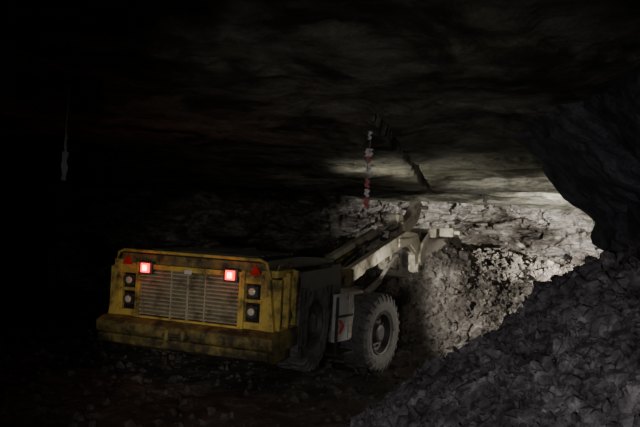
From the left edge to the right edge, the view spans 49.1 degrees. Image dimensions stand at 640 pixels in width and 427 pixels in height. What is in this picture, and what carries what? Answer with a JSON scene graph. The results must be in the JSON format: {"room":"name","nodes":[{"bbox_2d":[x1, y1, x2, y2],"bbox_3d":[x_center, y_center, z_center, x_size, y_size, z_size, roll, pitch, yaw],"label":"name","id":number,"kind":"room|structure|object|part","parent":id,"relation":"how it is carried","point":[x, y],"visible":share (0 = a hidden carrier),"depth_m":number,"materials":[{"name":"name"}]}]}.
{"room":"underground passage","nodes":[
{"label":"underground passage","id":0,"kind":"room"},
{"bbox_2d":[0,174,55,297],"bbox_3d":[-8.824,0.289,10.753,1.007,4.700,25.526,3,0,0],"label":"wall","id":1,"kind":"structure","parent":0,"point":[23,261],"depth_m":20.91,"materials":[{"name":"black stone"}]},
{"bbox_2d":[0,287,446,426],"bbox_3d":[-0.140,2.678,11.000,20.000,0.664,26.000,3,0,0],"label":"floor","id":2,"kind":"structure","parent":0,"point":[56,370],"depth_m":9.96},
{"bbox_2d":[96,200,461,373],"bbox_3d":[0.195,1.237,14.379,3.292,3.359,10.316,3,0,29],"label":"loader","id":3,"kind":"object","parent":2,"relation":"on","point":[215,299],"visible":0.88,"depth_m":10.45,"materials":[{"name":"metal"}]},
{"bbox_3d":[-3.021,1.153,11.021,0.180,0.940,0.660,3,0,20],"label":"frame","id":4,"kind":"part","parent":3,"relation":"part of","materials":[{"name":"yellow paint"}]},
{"bbox_3d":[-3.076,1.129,10.675,0.228,0.897,0.150,3,0,20],"label":"corner post","id":5,"kind":"part","parent":3,"relation":"part of","materials":[{"name":"yellow metal"}]},
{"bbox_2d":[119,307,133,315],"bbox_3d":[-2.890,1.481,10.595,0.290,0.100,0.120,3,0,20],"label":"warning label","id":6,"kind":"object","parent":3,"relation":"attached to","point":[126,311],"depth_m":10.55,"materials":[{"name":"yellow paint"}]},
{"bbox_3d":[-2.714,1.149,10.532,0.050,0.860,0.170,3,0,20],"label":"post","id":7,"kind":"part","parent":3,"relation":"part of","materials":[{"name":"yellow metal"}]},
{"bbox_2d":[139,261,155,274],"bbox_3d":[-2.557,0.802,10.402,0.220,0.190,0.120,3,0,20],"label":"tail lamp","id":8,"kind":"object","parent":3,"relation":"attached to","point":[145,267],"depth_m":10.33,"materials":[{"name":"red plastic"}]},
{"bbox_2d":[135,263,241,328],"bbox_3d":[-1.901,1.205,10.226,1.662,0.845,0.747,3,0,0],"label":"grille","id":9,"kind":"object","parent":3,"relation":"attached to","point":[167,295],"depth_m":10.15,"materials":[{"name":"grey metal"}]},
{"bbox_3d":[-1.882,1.939,10.371,2.760,0.210,0.837,3,0,20],"label":"bumper plate","id":10,"kind":"part","parent":3,"relation":"part of","materials":[{"name":"yellow paint"}]},
{"bbox_3d":[-1.859,0.714,10.256,2.472,0.140,0.120,3,0,20],"label":"plate","id":11,"kind":"part","parent":3,"relation":"part of","materials":[{"name":"yellow paint"}]},
{"bbox_2d":[124,247,333,268],"bbox_3d":[-1.372,0.724,11.595,2.400,0.210,2.930,3,0,20],"label":"hood","id":12,"kind":"object","parent":3,"relation":"attached to","point":[274,259],"depth_m":10.49,"materials":[{"name":"metal"}]},
{"bbox_2d":[223,268,240,281],"bbox_3d":[-1.243,0.871,9.923,0.220,0.190,0.120,3,0,20],"label":"tail lamp","id":13,"kind":"object","parent":3,"relation":"attached to","point":[229,274],"depth_m":9.86,"materials":[{"name":"red plastic"}]},
{"bbox_3d":[-1.072,1.236,9.934,0.050,0.860,0.170,3,0,20],"label":"post","id":14,"kind":"part","parent":3,"relation":"part of","materials":[{"name":"yellow metal"}]},
{"bbox_2d":[243,321,261,330],"bbox_3d":[-0.928,1.584,9.880,0.290,0.100,0.120,3,0,20],"label":"warning label","id":15,"kind":"object","parent":3,"relation":"attached to","point":[247,325],"depth_m":9.83,"materials":[{"name":"yellow paint"}]},
{"bbox_3d":[-0.703,1.253,9.810,0.228,0.897,0.150,3,0,20],"label":"corner post","id":16,"kind":"part","parent":3,"relation":"part of","materials":[{"name":"yellow metal"}]},
{"bbox_3d":[-0.504,0.780,10.082,0.058,0.157,0.508,3,0,20],"label":"grab rail","id":17,"kind":"part","parent":3,"relation":"part of","materials":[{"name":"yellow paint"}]},
{"bbox_3d":[-0.525,1.284,10.112,0.180,0.940,0.660,3,0,20],"label":"frame","id":18,"kind":"part","parent":3,"relation":"part of","materials":[{"name":"yellow paint"}]},
{"bbox_3d":[0.282,1.397,12.158,0.025,0.800,0.420,3,0,20],"label":"box door","id":19,"kind":"part","parent":3,"relation":"part of","materials":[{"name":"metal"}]},
{"bbox_3d":[0.406,1.794,12.147,0.080,0.820,0.640,3,0,32],"label":"fender panel","id":20,"kind":"part","parent":3,"relation":"part of","materials":[{"name":"white metal"}]},
{"bbox_3d":[0.641,0.884,15.532,0.150,1.098,3.979,3,0,32],"label":"boom arm","id":21,"kind":"part","parent":3,"relation":"part of","materials":[{"name":"paint"}]},
{"bbox_3d":[1.402,0.464,15.967,0.080,0.536,1.425,3,0,32],"label":"tilt rod","id":22,"kind":"part","parent":3,"relation":"part of","materials":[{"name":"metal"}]},
{"bbox_3d":[1.310,0.919,15.113,0.150,1.098,3.979,3,0,32],"label":"boom arm","id":23,"kind":"part","parent":3,"relation":"part of","materials":[{"name":"paint"}]},
{"bbox_3d":[1.605,0.635,16.307,0.660,0.260,0.200,3,0,32],"label":"boom cross plate","id":24,"kind":"part","parent":3,"relation":"part of","materials":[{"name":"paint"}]},
{"bbox_3d":[1.438,1.192,15.066,0.090,0.589,0.996,3,0,27],"label":"lift rod","id":25,"kind":"part","parent":3,"relation":"part of","materials":[{"name":"metal"}]},
{"bbox_3d":[2.045,0.280,16.980,0.220,1.254,1.578,3,0,32],"label":"tilt lever","id":26,"kind":"part","parent":3,"relation":"part of","materials":[{"name":"paint"}]},
{"bbox_2d":[312,238,584,368],"bbox_3d":[3.102,1.971,17.384,9.861,2.748,7.708,3,0,0],"label":"rubble pile","id":27,"kind":"object","parent":2,"relation":"on","point":[458,296],"visible":0.49,"depth_m":16.24,"materials":[{"name":"grey stone"}]},
{"bbox_2d":[343,242,639,426],"bbox_3d":[1.771,1.410,5.400,4.202,3.061,8.400,3,0,0],"label":"rubble pile","id":28,"kind":"object","parent":2,"relation":"on","point":[569,357],"visible":1,"depth_m":5.68,"materials":[{"name":"grey stone"}]},
{"bbox_2d":[41,183,590,290],"bbox_3d":[-0.835,1.008,22.361,18.511,4.500,2.367,3,0,7],"label":"wall","id":29,"kind":"structure","parent":0,"point":[85,231],"depth_m":22.64,"materials":[{"name":"grey stone"}]},
{"bbox_2d":[0,0,639,209],"bbox_3d":[0.049,-0.935,11.000,20.000,1.105,26.000,3,0,0],"label":"ceiling","id":30,"kind":"structure","parent":0,"point":[285,97],"depth_m":6.29,"materials":[{"name":"grey stone"}]},
{"bbox_2d":[61,86,69,180],"bbox_3d":[-2.463,-0.789,6.800,0.063,0.938,0.060,3,0,0],"label":"tag","id":31,"kind":"object","parent":30,"relation":"hanging from","point":[64,166],"visible":0.93,"depth_m":6.79,"materials":[{"name":"metal"}]},
{"bbox_3d":[-2.462,-0.784,6.800,0.020,0.929,0.022,3,0,0],"label":"cord","id":32,"kind":"part","parent":31,"relation":"part of","materials":[{"name":"black"}]},
{"bbox_2d":[363,131,372,207],"bbox_3d":[0.588,-0.552,8.598,0.122,0.965,0.064,3,0,0],"label":"marker","id":33,"kind":"object","parent":30,"relation":"hanging from","point":[368,152],"visible":0.99,"depth_m":8.59,"materials":[{"name":"metal"}]},
{"bbox_3d":[0.590,-0.547,8.600,0.035,0.956,0.038,3,0,0],"label":"cord","id":34,"kind":"part","parent":33,"relation":"part of","materials":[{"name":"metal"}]},
{"bbox_2d":[480,194,488,203],"bbox_3d":[4.126,-0.388,17.600,0.222,0.300,0.222,3,0,22],"label":"bolt","id":35,"kind":"object","parent":30,"relation":"attached to","point":[484,195],"visible":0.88,"depth_m":17.57,"materials":[{"name":"metal"}]},
{"bbox_2d":[504,67,639,257],"bbox_3d":[3.974,0.859,5.517,5.903,4.500,14.977,3,0,26],"label":"rock wall","id":36,"kind":"structure","parent":0,"point":[588,149],"depth_m":6.71,"materials":[{"name":"grey stone"}]},
{"bbox_2d":[561,209,602,261],"bbox_3d":[8.423,1.493,15.300,1.782,4.500,12.732,3,0,-6],"label":"wall","id":37,"kind":"structure","parent":0,"point":[582,221],"depth_m":20.73,"materials":[{"name":"grey stone"}]}
]}

